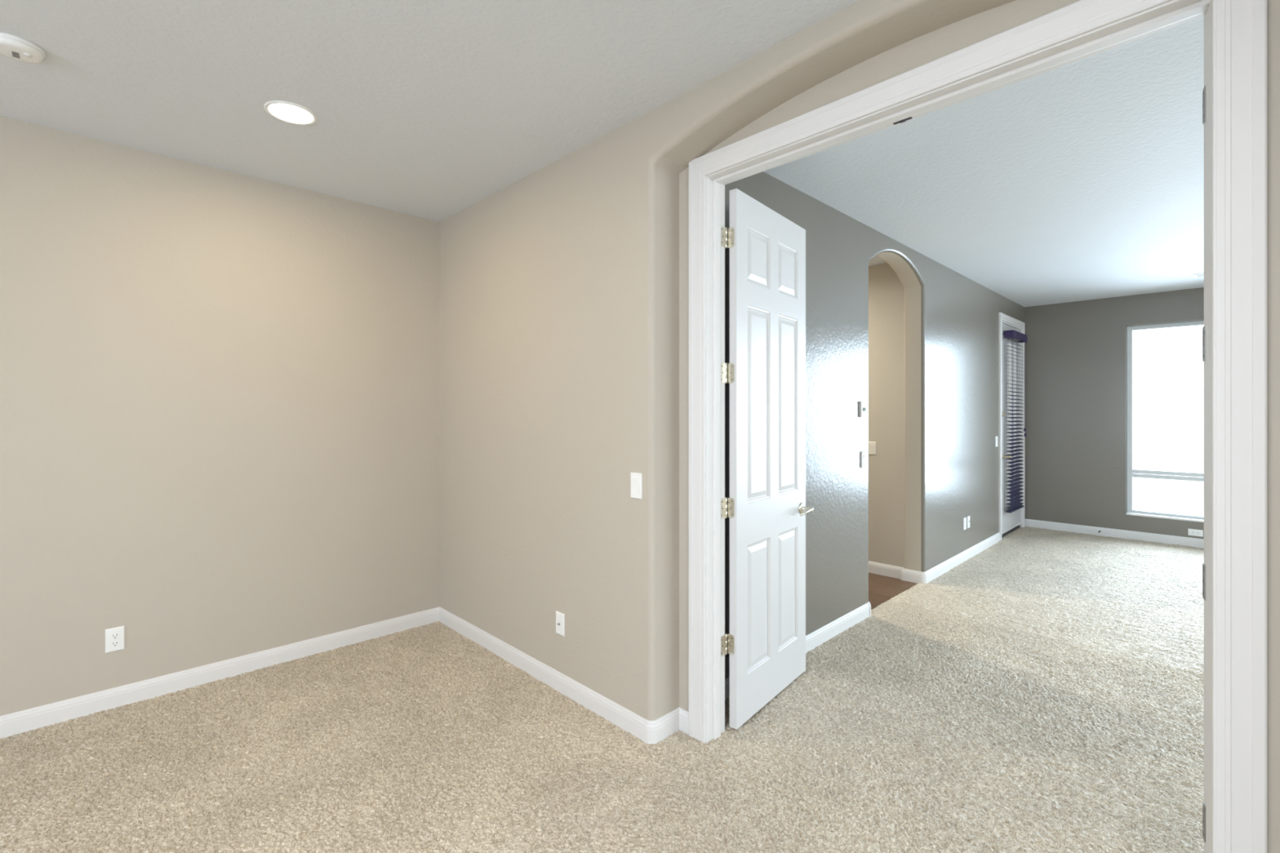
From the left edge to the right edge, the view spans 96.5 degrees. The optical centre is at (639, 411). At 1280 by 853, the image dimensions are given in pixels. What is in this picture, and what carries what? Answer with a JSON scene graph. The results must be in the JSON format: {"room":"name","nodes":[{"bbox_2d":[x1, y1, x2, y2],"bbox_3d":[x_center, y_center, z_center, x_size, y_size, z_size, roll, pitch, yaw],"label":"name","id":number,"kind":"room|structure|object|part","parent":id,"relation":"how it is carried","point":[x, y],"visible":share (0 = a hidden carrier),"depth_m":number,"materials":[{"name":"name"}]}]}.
{"room":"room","nodes":[
{"label":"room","id":0,"kind":"room"},
{"bbox_2d":[0,115,439,715],"bbox_3d":[-3.691,0.068,1.763,6.385,2.743,0.120,0,0,-44],"label":"wall","id":1,"kind":"structure","parent":0,"point":[220,388],"depth_m":3.00,"materials":[{"name":"beige paint"}]},
{"bbox_2d":[105,626,124,653],"bbox_3d":[-2.556,1.112,2.781,0.070,0.114,0.009,0,0,-44],"label":"wall outlet","id":2,"kind":"object","parent":1,"relation":"attached to","point":[114,637],"visible":1,"depth_m":2.78,"materials":[{"name":"white plastic"}]},
{"bbox_2d":[110,632,119,639],"bbox_3d":[-2.554,1.093,2.780,0.034,0.028,0.004,0,0,-44],"label":"receptacle","id":3,"kind":"object","parent":2,"relation":"attached to","point":[113,635],"depth_m":2.78,"materials":[{"name":"white plastic"}]},
{"bbox_2d":[110,640,119,647],"bbox_3d":[-2.554,1.131,2.780,0.034,0.028,0.004,0,0,-44],"label":"receptacle","id":4,"kind":"object","parent":2,"relation":"attached to","point":[113,643],"depth_m":2.78,"materials":[{"name":"white plastic"}]},
{"bbox_2d":[0,606,439,738],"bbox_3d":[-3.651,1.397,1.708,6.365,0.100,0.014,0,0,-44],"label":"baseboard","id":5,"kind":"structure","parent":1,"relation":"attached to","point":[24,721],"depth_m":2.98,"materials":[{"name":"white paint"}]},
{"bbox_2d":[0,526,1204,852],"bbox_3d":[0.437,1.496,2.307,13.070,0.127,9.310,0,0,-44],"label":"floor","id":6,"kind":"structure","parent":0,"point":[957,712],"depth_m":2.43,"materials":[{"name":"beige carpet"}]},
{"bbox_2d":[0,0,1204,306],"bbox_3d":[0.468,-1.354,2.275,13.250,0.100,9.400,0,0,-44],"label":"ceiling","id":7,"kind":"structure","parent":0,"point":[430,109],"depth_m":2.50,"materials":[{"name":"paint"}]},
{"bbox_2d":[0,31,45,63],"bbox_3d":[-2.218,-1.286,2.034,0.144,0.036,0.144,0,0,-44],"label":"smoke detector","id":8,"kind":"object","parent":7,"relation":"attached to","point":[15,47],"visible":1,"depth_m":2.02,"materials":[{"name":"white plastic"}]},
{"bbox_2d":[263,100,317,124],"bbox_3d":[-1.525,-1.301,2.498,0.200,0.006,0.200,0,0,-44],"label":"recessed light","id":9,"kind":"object","parent":7,"relation":"in","point":[285,111],"visible":1,"depth_m":2.49,"materials":[{"name":"white plastic"}]},
{"bbox_2d":[1193,272,1204,277],"bbox_3d":[5.461,-1.300,5.364,0.180,0.008,0.380,0,0,-44],"label":"ceiling vent","id":10,"kind":"object","parent":7,"relation":"in","point":[1197,275],"visible":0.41,"depth_m":5.46,"materials":[{"name":"white plastic"}]},
{"bbox_2d":[440,0,1279,852],"bbox_3d":[1.203,0.068,1.511,0.303,2.743,7.320,0,0,-44],"label":"wall","id":11,"kind":"structure","parent":0,"point":[564,288],"depth_m":2.67,"materials":[{"name":"beige paint"}]},
{"bbox_2d":[555,610,564,636],"bbox_3d":[-0.416,1.095,2.939,0.016,0.114,0.070,0,0,-44],"label":"cable jack","id":12,"kind":"object","parent":11,"relation":"attached to","point":[560,617],"visible":1,"depth_m":2.94,"materials":[{"name":"white plastic"}]},
{"bbox_2d":[438,606,688,744],"bbox_3d":[-0.582,1.397,3.237,0.197,0.101,2.116,0,0,-44],"label":"baseboard","id":13,"kind":"structure","parent":11,"relation":"attached to","point":[650,732],"depth_m":2.82,"materials":[{"name":"white paint"}]},
{"bbox_2d":[631,471,642,499],"bbox_3d":[-0.019,0.331,2.537,0.011,0.114,0.070,0,0,-44],"label":"light switch","id":14,"kind":"object","parent":11,"relation":"attached to","point":[636,477],"visible":1,"depth_m":2.53,"materials":[{"name":"white plastic"}]},
{"bbox_2d":[720,188,813,729],"bbox_3d":[0.659,0.214,2.826,0.122,2.424,0.813,0,0,39],"label":"door","id":15,"kind":"structure","parent":11,"relation":"in","point":[766,510],"depth_m":2.77,"materials":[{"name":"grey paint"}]},
{"bbox_3d":[0.878,0.527,3.095,0.010,0.064,0.064,0,0,39],"label":"handle","id":16,"kind":"part","parent":15,"relation":"part of","materials":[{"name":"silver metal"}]},
{"bbox_3d":[0.870,0.531,3.034,0.059,0.036,0.131,0,0,39],"label":"lever","id":17,"kind":"part","parent":15,"relation":"part of","materials":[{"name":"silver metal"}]},
{"bbox_2d":[688,0,1266,852],"bbox_3d":[0.877,0.168,1.974,0.159,2.558,1.733,0,0,-44],"label":"door frame","id":18,"kind":"structure","parent":11,"relation":"attached to","point":[1234,91],"depth_m":1.42,"materials":[{"name":"white paint"}]},
{"bbox_3d":[0.916,-1.015,1.997,0.018,0.006,0.061,0,0,-44],"label":"strike plate","id":19,"kind":"part","parent":18,"relation":"part of","materials":[{"name":"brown metal"}]},
{"bbox_3d":[1.445,1.052,1.463,0.003,0.089,0.029,0,0,37],"label":"hinge plate","id":20,"kind":"part","parent":18,"relation":"part of","materials":[{"name":"silver metal"}]},
{"bbox_3d":[1.445,0.436,1.463,0.003,0.089,0.029,0,0,37],"label":"hinge plate","id":21,"kind":"part","parent":18,"relation":"part of","materials":[{"name":"silver metal"}]},
{"bbox_3d":[1.445,-0.172,1.463,0.003,0.089,0.029,0,0,37],"label":"hinge plate","id":22,"kind":"part","parent":18,"relation":"part of","materials":[{"name":"silver metal"}]},
{"bbox_3d":[1.445,-0.783,1.463,0.003,0.089,0.029,0,0,37],"label":"hinge plate","id":23,"kind":"part","parent":18,"relation":"part of","materials":[{"name":"silver metal"}]},
{"bbox_2d":[724,171,1024,679],"bbox_3d":[2.504,0.068,5.019,6.502,2.743,0.170,0,0,-44],"label":"wall","id":24,"kind":"structure","parent":0,"point":[952,320],"depth_m":4.03,"materials":[{"name":"grey paint"}]},
{"bbox_2d":[724,532,999,699],"bbox_3d":[2.061,1.397,4.591,5.229,0.101,0.210,0,0,-44],"label":"baseboard","id":25,"kind":"structure","parent":24,"relation":"attached to","point":[815,639],"depth_m":4.01,"materials":[{"name":"white paint"}]},
{"bbox_2d":[859,400,866,417],"bbox_3d":[1.541,-0.013,3.946,0.074,0.112,0.018,0,0,-44],"label":"thermostat","id":26,"kind":"object","parent":24,"relation":"attached to","point":[862,404],"visible":1,"depth_m":3.93,"materials":[{"name":"white plastic"}]},
{"bbox_2d":[860,450,866,467],"bbox_3d":[1.554,0.335,3.961,0.070,0.114,0.016,0,0,-44],"label":"light switch","id":27,"kind":"object","parent":24,"relation":"attached to","point":[863,454],"visible":1,"depth_m":3.94,"materials":[{"name":"white plastic"}]},
{"bbox_2d":[963,517,966,530],"bbox_3d":[3.138,1.087,5.514,0.070,0.114,0.009,0,0,-44],"label":"wall outlet","id":28,"kind":"object","parent":24,"relation":"attached to","point":[964,518],"visible":1,"depth_m":5.50,"materials":[{"name":"white plastic"}]},
{"bbox_2d":[967,515,970,528],"bbox_3d":[3.222,1.087,5.591,0.070,0.114,0.016,0,0,-44],"label":"cable jack","id":29,"kind":"object","parent":24,"relation":"attached to","point":[968,517],"visible":1,"depth_m":5.58,"materials":[{"name":"white plastic"}]},
{"bbox_2d":[995,435,997,446],"bbox_3d":[3.923,0.334,6.280,0.070,0.114,0.011,0,0,-44],"label":"light switch","id":30,"kind":"object","parent":24,"relation":"attached to","point":[996,437],"visible":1,"depth_m":6.26,"materials":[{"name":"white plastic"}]},
{"bbox_2d":[1001,323,1021,534],"bbox_3d":[4.397,0.198,6.732,0.906,2.393,0.139,0,0,-44],"label":"door","id":31,"kind":"structure","parent":24,"relation":"in","point":[1009,521],"depth_m":6.58,"materials":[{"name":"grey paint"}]},
{"bbox_3d":[4.168,0.518,6.467,0.119,0.032,0.081,0,0,-44],"label":"lever","id":32,"kind":"part","parent":31,"relation":"part of","materials":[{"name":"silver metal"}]},
{"bbox_3d":[4.370,0.134,6.760,0.496,1.950,0.060,0,0,-44],"label":"glazing frame","id":33,"kind":"part","parent":31,"relation":"part of","materials":[{"name":"grey paint"}]},
{"bbox_2d":[999,312,1024,540],"bbox_3d":[4.334,0.170,6.796,1.102,2.538,0.187,0,0,-44],"label":"door frame","id":34,"kind":"structure","parent":24,"relation":"attached to","point":[1006,319],"depth_m":7.07,"materials":[{"name":"white paint"}]},
{"bbox_2d":[1004,329,1026,513],"bbox_3d":[4.387,0.119,6.667,0.639,2.064,0.095,0,0,-44],"label":"window blind","id":35,"kind":"object","parent":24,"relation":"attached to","point":[1015,493],"visible":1,"depth_m":6.61,"materials":[{"name":"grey plastic"}]},
{"bbox_3d":[4.382,0.144,6.673,0.399,1.990,0.054,0,0,-44],"label":"ladder cord","id":36,"kind":"part","parent":35,"relation":"part of","materials":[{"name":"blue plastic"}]},
{"bbox_3d":[4.382,1.141,6.673,0.595,0.020,0.052,0,0,-44],"label":"rail","id":37,"kind":"part","parent":35,"relation":"part of","materials":[{"name":"grey paint"}]},
{"bbox_2d":[868,262,904,568],"bbox_3d":[0.885,0.072,6.405,0.100,2.753,4.075,0,0,-44],"label":"wall","id":38,"kind":"structure","parent":0,"point":[886,289],"depth_m":5.02,"materials":[{"name":"beige paint"}]},
{"bbox_2d":[868,441,875,454],"bbox_3d":[2.058,0.331,5.126,0.011,0.114,0.116,0,0,-44],"label":"light switch","id":39,"kind":"object","parent":38,"relation":"attached to","point":[872,445],"visible":0.48,"depth_m":5.11,"materials":[{"name":"beige plastic"}]},
{"bbox_2d":[868,560,903,578],"bbox_3d":[0.845,1.397,6.366,0.014,0.100,4.075,0,0,-44],"label":"baseboard","id":40,"kind":"structure","parent":38,"relation":"attached to","point":[890,571],"depth_m":5.02,"materials":[{"name":"white paint"}]},
{"bbox_2d":[1024,287,1204,538],"bbox_3d":[6.602,0.068,5.441,0.150,2.743,5.155,0,0,-44],"label":"wall","id":41,"kind":"structure","parent":0,"point":[1076,352],"depth_m":6.74,"materials":[{"name":"grey paint"}]},
{"bbox_2d":[1024,518,1204,548],"bbox_3d":[6.543,1.397,5.384,0.014,0.100,4.955,0,0,-44],"label":"baseboard","id":42,"kind":"structure","parent":41,"relation":"attached to","point":[1123,534],"depth_m":6.50,"materials":[{"name":"white paint"}]},
{"bbox_2d":[1125,320,1204,522],"bbox_3d":[6.308,0.103,5.731,0.157,2.138,2.180,0,0,-44],"label":"window","id":43,"kind":"structure","parent":41,"relation":"in","point":[1187,476],"depth_m":6.43,"materials":[{"name":"white plastic"}]},
{"bbox_3d":[6.286,1.162,5.710,0.097,0.020,2.180,0,0,-44],"label":"sill","id":44,"kind":"part","parent":43,"relation":"part of","materials":[{"name":"white paint"}]},
{"bbox_2d":[1187,528,1203,537],"bbox_3d":[5.889,1.289,6.057,0.009,0.070,0.114,0,0,-44],"label":"wall outlet","id":45,"kind":"object","parent":41,"relation":"attached to","point":[1194,532],"visible":1,"depth_m":6.06,"materials":[{"name":"white plastic"}]}
]}

